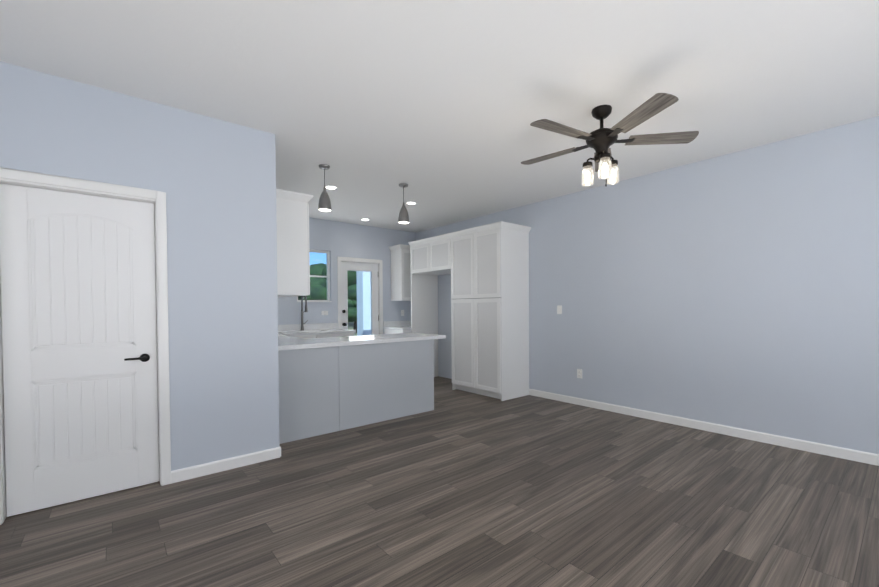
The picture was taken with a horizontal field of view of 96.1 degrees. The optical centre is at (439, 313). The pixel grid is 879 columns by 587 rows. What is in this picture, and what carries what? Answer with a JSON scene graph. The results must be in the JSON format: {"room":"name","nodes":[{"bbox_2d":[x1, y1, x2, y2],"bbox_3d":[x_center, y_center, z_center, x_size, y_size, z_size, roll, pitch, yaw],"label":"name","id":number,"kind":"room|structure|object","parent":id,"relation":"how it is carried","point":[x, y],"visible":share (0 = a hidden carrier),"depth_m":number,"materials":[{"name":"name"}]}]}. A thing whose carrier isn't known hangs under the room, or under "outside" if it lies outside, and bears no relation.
{"room":"living room","nodes":[
{"label":"living room","id":0,"kind":"room"},
{"bbox_2d":[0,61,279,470],"bbox_3d":[-2.568,-0.123,2.443,3.000,2.740,0.120,-1,1,-40],"label":"wall","id":1,"kind":"structure","parent":0,"point":[214,179],"depth_m":2.98,"materials":[{"name":"blue paint"}]},
{"bbox_2d":[0,184,158,516],"bbox_3d":[-2.351,0.221,2.630,0.763,2.029,0.087,-1,1,-40],"label":"interior door","id":2,"kind":"structure","parent":1,"relation":"in","point":[78,300],"depth_m":2.60,"materials":[{"name":"white paint"}]},
{"bbox_2d":[0,167,170,524],"bbox_3d":[-2.350,0.187,2.628,0.894,2.112,0.152,-1,1,-40],"label":"door frame","id":3,"kind":"structure","parent":1,"relation":"attached to","point":[8,176],"depth_m":2.81,"materials":[{"name":"white paint"}]},
{"bbox_2d":[154,227,158,457],"bbox_3d":[-2.384,0.223,2.669,0.768,2.039,0.012,-1,1,-40],"label":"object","id":4,"kind":"object","parent":1,"relation":"attached to","point":[156,342],"visible":0.12,"depth_m":2.91,"materials":[{"name":"white paint"}]},
{"bbox_2d":[171,447,280,483],"bbox_3d":[-1.656,1.186,3.128,0.790,0.088,0.014,-1,1,-40],"label":"baseboard","id":5,"kind":"structure","parent":1,"relation":"attached to","point":[187,473],"depth_m":3.09,"materials":[{"name":"white paint"}]},
{"bbox_2d":[301,296,307,329],"bbox_3d":[-2.092,-0.023,6.191,0.124,0.572,0.224,-1,1,-40],"label":"faucet","id":6,"kind":"object","parent":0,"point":[302,323],"visible":0.88,"depth_m":6.22,"materials":[{"name":"silver metal"}]},
{"bbox_2d":[278,217,415,333],"bbox_3d":[-1.847,-0.195,6.688,3.540,2.740,0.120,-1,1,-40],"label":"wall","id":7,"kind":"structure","parent":0,"point":[336,239],"depth_m":6.77,"materials":[{"name":"blue paint"}]},
{"bbox_2d":[297,250,331,301],"bbox_3d":[-2.071,-0.620,6.477,0.580,0.863,0.112,-1,1,-40],"label":"kitchen window","id":8,"kind":"structure","parent":7,"relation":"in","point":[327,271],"depth_m":6.64,"materials":[{"name":"white paint"}]},
{"bbox_2d":[341,262,378,335],"bbox_3d":[-1.403,0.126,7.017,0.753,2.061,0.114,-1,1,-40],"label":"back door","id":9,"kind":"structure","parent":7,"relation":"in","point":[372,269],"depth_m":7.06,"materials":[{"name":"white paint"}]},
{"bbox_2d":[337,257,382,334],"bbox_3d":[-1.426,0.093,7.041,0.884,2.147,0.152,-1,1,-40],"label":"door frame","id":10,"kind":"structure","parent":7,"relation":"attached to","point":[380,278],"depth_m":7.10,"materials":[{"name":"white paint"}]},
{"bbox_2d":[389,244,410,300],"bbox_3d":[-0.579,-0.748,7.411,0.640,1.005,0.375,-1,1,-40],"label":"upper cabinet","id":11,"kind":"object","parent":7,"relation":"attached to","point":[400,275],"visible":0.62,"depth_m":7.20,"materials":[{"name":"white paint"}]},
{"bbox_2d":[0,376,878,586],"bbox_3d":[-0.201,1.282,2.400,6.780,0.100,8.840,-1,1,-40],"label":"floor","id":12,"kind":"structure","parent":0,"point":[457,488],"depth_m":2.41,"materials":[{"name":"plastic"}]},
{"bbox_2d":[278,327,305,339],"bbox_3d":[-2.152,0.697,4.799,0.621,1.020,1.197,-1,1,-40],"label":"base cabinet","id":13,"kind":"object","parent":12,"relation":"on","point":[295,331],"depth_m":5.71,"materials":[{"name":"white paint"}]},
{"bbox_2d":[278,324,317,338],"bbox_3d":[-2.248,0.681,5.877,0.617,1.020,0.621,-1,1,-40],"label":"base cabinet","id":14,"kind":"object","parent":12,"relation":"on","point":[311,329],"depth_m":6.23,"materials":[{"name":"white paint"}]},
{"bbox_2d":[278,349,321,443],"bbox_3d":[-1.605,0.775,4.043,0.491,0.880,0.630,-1,1,-40],"label":"base cabinet","id":15,"kind":"object","parent":12,"relation":"on","point":[300,370],"depth_m":3.82,"materials":[{"name":"white paint"}]},
{"bbox_2d":[278,333,445,348],"bbox_3d":[-0.963,0.302,4.546,2.136,0.042,0.692,-1,1,-40],"label":"countertop","id":16,"kind":"structure","parent":15,"relation":"on","point":[329,342],"depth_m":4.34,"materials":[{"name":"white stone"}]},
{"bbox_2d":[318,323,353,337],"bbox_3d":[-1.775,0.671,6.270,0.613,1.020,0.621,-1,1,-40],"label":"base cabinet","id":17,"kind":"object","parent":12,"relation":"on","point":[325,330],"depth_m":6.17,"materials":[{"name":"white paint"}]},
{"bbox_2d":[318,345,365,434],"bbox_3d":[-1.227,0.768,4.358,0.492,0.880,0.630,-1,1,-40],"label":"base cabinet","id":18,"kind":"object","parent":12,"relation":"on","point":[330,384],"depth_m":4.10,"materials":[{"name":"white paint"}]},
{"bbox_2d":[362,341,401,424],"bbox_3d":[-0.850,0.760,4.672,0.491,0.880,0.630,-1,1,-40],"label":"base cabinet","id":19,"kind":"object","parent":12,"relation":"on","point":[381,364],"depth_m":4.42,"materials":[{"name":"white paint"}]},
{"bbox_2d":[383,321,410,333],"bbox_3d":[-0.538,0.647,7.294,0.772,1.020,0.630,-1,1,-40],"label":"base cabinet","id":20,"kind":"object","parent":12,"relation":"on","point":[393,327],"visible":0.15,"depth_m":7.27,"materials":[{"name":"white paint"}]},
{"bbox_2d":[402,341,433,416],"bbox_3d":[-0.472,0.753,4.986,0.492,0.880,0.630,-1,1,-40],"label":"base cabinet","id":21,"kind":"object","parent":12,"relation":"on","point":[417,356],"depth_m":4.73,"materials":[{"name":"white paint"}]},
{"bbox_2d":[408,233,447,376],"bbox_3d":[0.059,-0.040,6.663,0.640,2.404,1.081,-1,1,-40],"label":"tall cabinet","id":22,"kind":"object","parent":12,"relation":"on","point":[428,256],"depth_m":6.92,"materials":[{"name":"white paint"}]},
{"bbox_2d":[448,221,530,400],"bbox_3d":[0.739,-0.032,5.846,0.640,2.404,1.045,-1,1,-40],"label":"tall cabinet","id":23,"kind":"object","parent":12,"relation":"on","point":[486,266],"depth_m":5.56,"materials":[{"name":"white paint"}]},
{"bbox_2d":[0,0,878,232],"bbox_3d":[-0.221,-1.568,2.355,6.780,0.120,8.840,-1,1,-40],"label":"ceiling","id":24,"kind":"structure","parent":0,"point":[438,107],"depth_m":2.52,"materials":[{"name":"white paint"}]},
{"bbox_2d":[318,164,330,211],"bbox_3d":[-1.190,-1.301,4.089,0.131,0.454,0.131,-1,1,-40],"label":"pendant light","id":25,"kind":"object","parent":24,"relation":"hanging from","point":[324,204],"visible":1,"depth_m":4.05,"materials":[{"name":"silver metal"}]},
{"bbox_2d":[325,185,337,189],"bbox_3d":[-1.318,-1.534,4.800,0.168,0.006,0.168,-1,1,-40],"label":"recessed light","id":26,"kind":"object","parent":24,"relation":"in","point":[330,187],"visible":0.9,"depth_m":4.80,"materials":[{"name":"white paint"}]},
{"bbox_2d":[398,183,408,223],"bbox_3d":[-0.429,-1.316,4.722,0.131,0.454,0.131,-1,1,-40],"label":"pendant light","id":27,"kind":"object","parent":24,"relation":"hanging from","point":[403,218],"visible":1,"depth_m":4.68,"materials":[{"name":"silver metal"}]},
{"bbox_2d":[405,201,416,204],"bbox_3d":[-0.398,-1.552,5.539,0.168,0.006,0.168,-1,1,-40],"label":"recessed light","id":28,"kind":"object","parent":24,"relation":"in","point":[411,203],"visible":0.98,"depth_m":5.55,"materials":[{"name":"white paint"}]},
{"bbox_2d":[521,93,698,186],"bbox_3d":[1.178,-1.240,2.960,1.271,0.574,1.265,-1,1,-40],"label":"ceiling fan","id":29,"kind":"object","parent":24,"relation":"hanging from","point":[601,140],"visible":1,"depth_m":2.87,"materials":[{"name":"brown metal"}]},
{"bbox_2d":[416,116,878,453],"bbox_3d":[2.348,-0.190,4.507,0.120,2.740,8.840,-1,1,-40],"label":"wall","id":30,"kind":"structure","parent":0,"point":[739,289],"depth_m":3.87,"materials":[{"name":"blue paint"}]},
{"bbox_2d":[557,305,561,313],"bbox_3d":[1.607,-0.054,5.297,0.012,0.115,0.072,-1,1,-40],"label":"light switch","id":31,"kind":"object","parent":30,"relation":"attached to","point":[559,309],"visible":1,"depth_m":5.29,"materials":[{"name":"white plastic"}]},
{"bbox_2d":[577,369,581,377],"bbox_3d":[1.804,0.771,5.084,0.009,0.115,0.072,-1,1,-40],"label":"outlet","id":32,"kind":"object","parent":30,"relation":"attached to","point":[579,373],"visible":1,"depth_m":5.08,"materials":[{"name":"white plastic"}]},
{"bbox_2d":[529,389,878,465],"bbox_3d":[3.168,1.148,3.450,0.014,0.088,5.845,-1,1,-40],"label":"baseboard","id":33,"kind":"structure","parent":30,"relation":"attached to","point":[829,450],"depth_m":3.85,"materials":[{"name":"white paint"}]},
{"bbox_3d":[-2.396,-0.156,4.487,0.120,2.740,2.802,-1,1,-40],"label":"wall","id":34,"kind":"structure","parent":0,"visible":0},
{"bbox_2d":[276,189,312,296],"bbox_3d":[-1.653,-0.687,4.061,0.484,1.004,0.632,-1,1,-40],"label":"upper cabinet","id":35,"kind":"object","parent":34,"relation":"attached to","point":[293,249],"depth_m":3.88,"materials":[{"name":"white paint"}]},
{"label":"outside","id":36,"kind":"structure","parent":0,"visible":0},
{"bbox_2d":[348,322,356,335],"bbox_3d":[-25.007,0.774,61.330,120.000,0.100,113.470,-1,1,-40],"label":"ground","id":37,"kind":"structure","parent":36,"point":[350,325],"depth_m":32.70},
{"bbox_2d":[298,277,326,299],"bbox_3d":[-9.545,-0.765,27.061,4.853,3.947,3.156,-1,1,-40],"label":"tree","id":38,"kind":"object","parent":37,"relation":"on","point":[322,292],"depth_m":26.79,"materials":[{"name":"green plant"}]},
{"bbox_2d":[310,263,356,285],"bbox_3d":[-8.697,-1.480,30.963,3.992,5.246,5.099,-1,1,-40],"label":"tree","id":39,"kind":"object","parent":37,"relation":"on","point":[322,268],"depth_m":29.77,"materials":[{"name":"green plant"}]},
{"bbox_2d":[348,284,356,332],"bbox_3d":[-5.119,-0.324,24.122,2.357,3.029,3.350,-1,1,-40],"label":"tree","id":40,"kind":"object","parent":37,"relation":"on","point":[353,291],"depth_m":23.17,"materials":[{"name":"green plant"}]},
{"bbox_2d":[356,271,370,335],"bbox_3d":[-1.753,-0.343,9.354,0.300,3.450,0.300,-1,1,-40],"label":"post","id":41,"kind":"object","parent":37,"relation":"on","point":[365,317],"depth_m":9.22,"materials":[{"name":"paint"}]}
]}

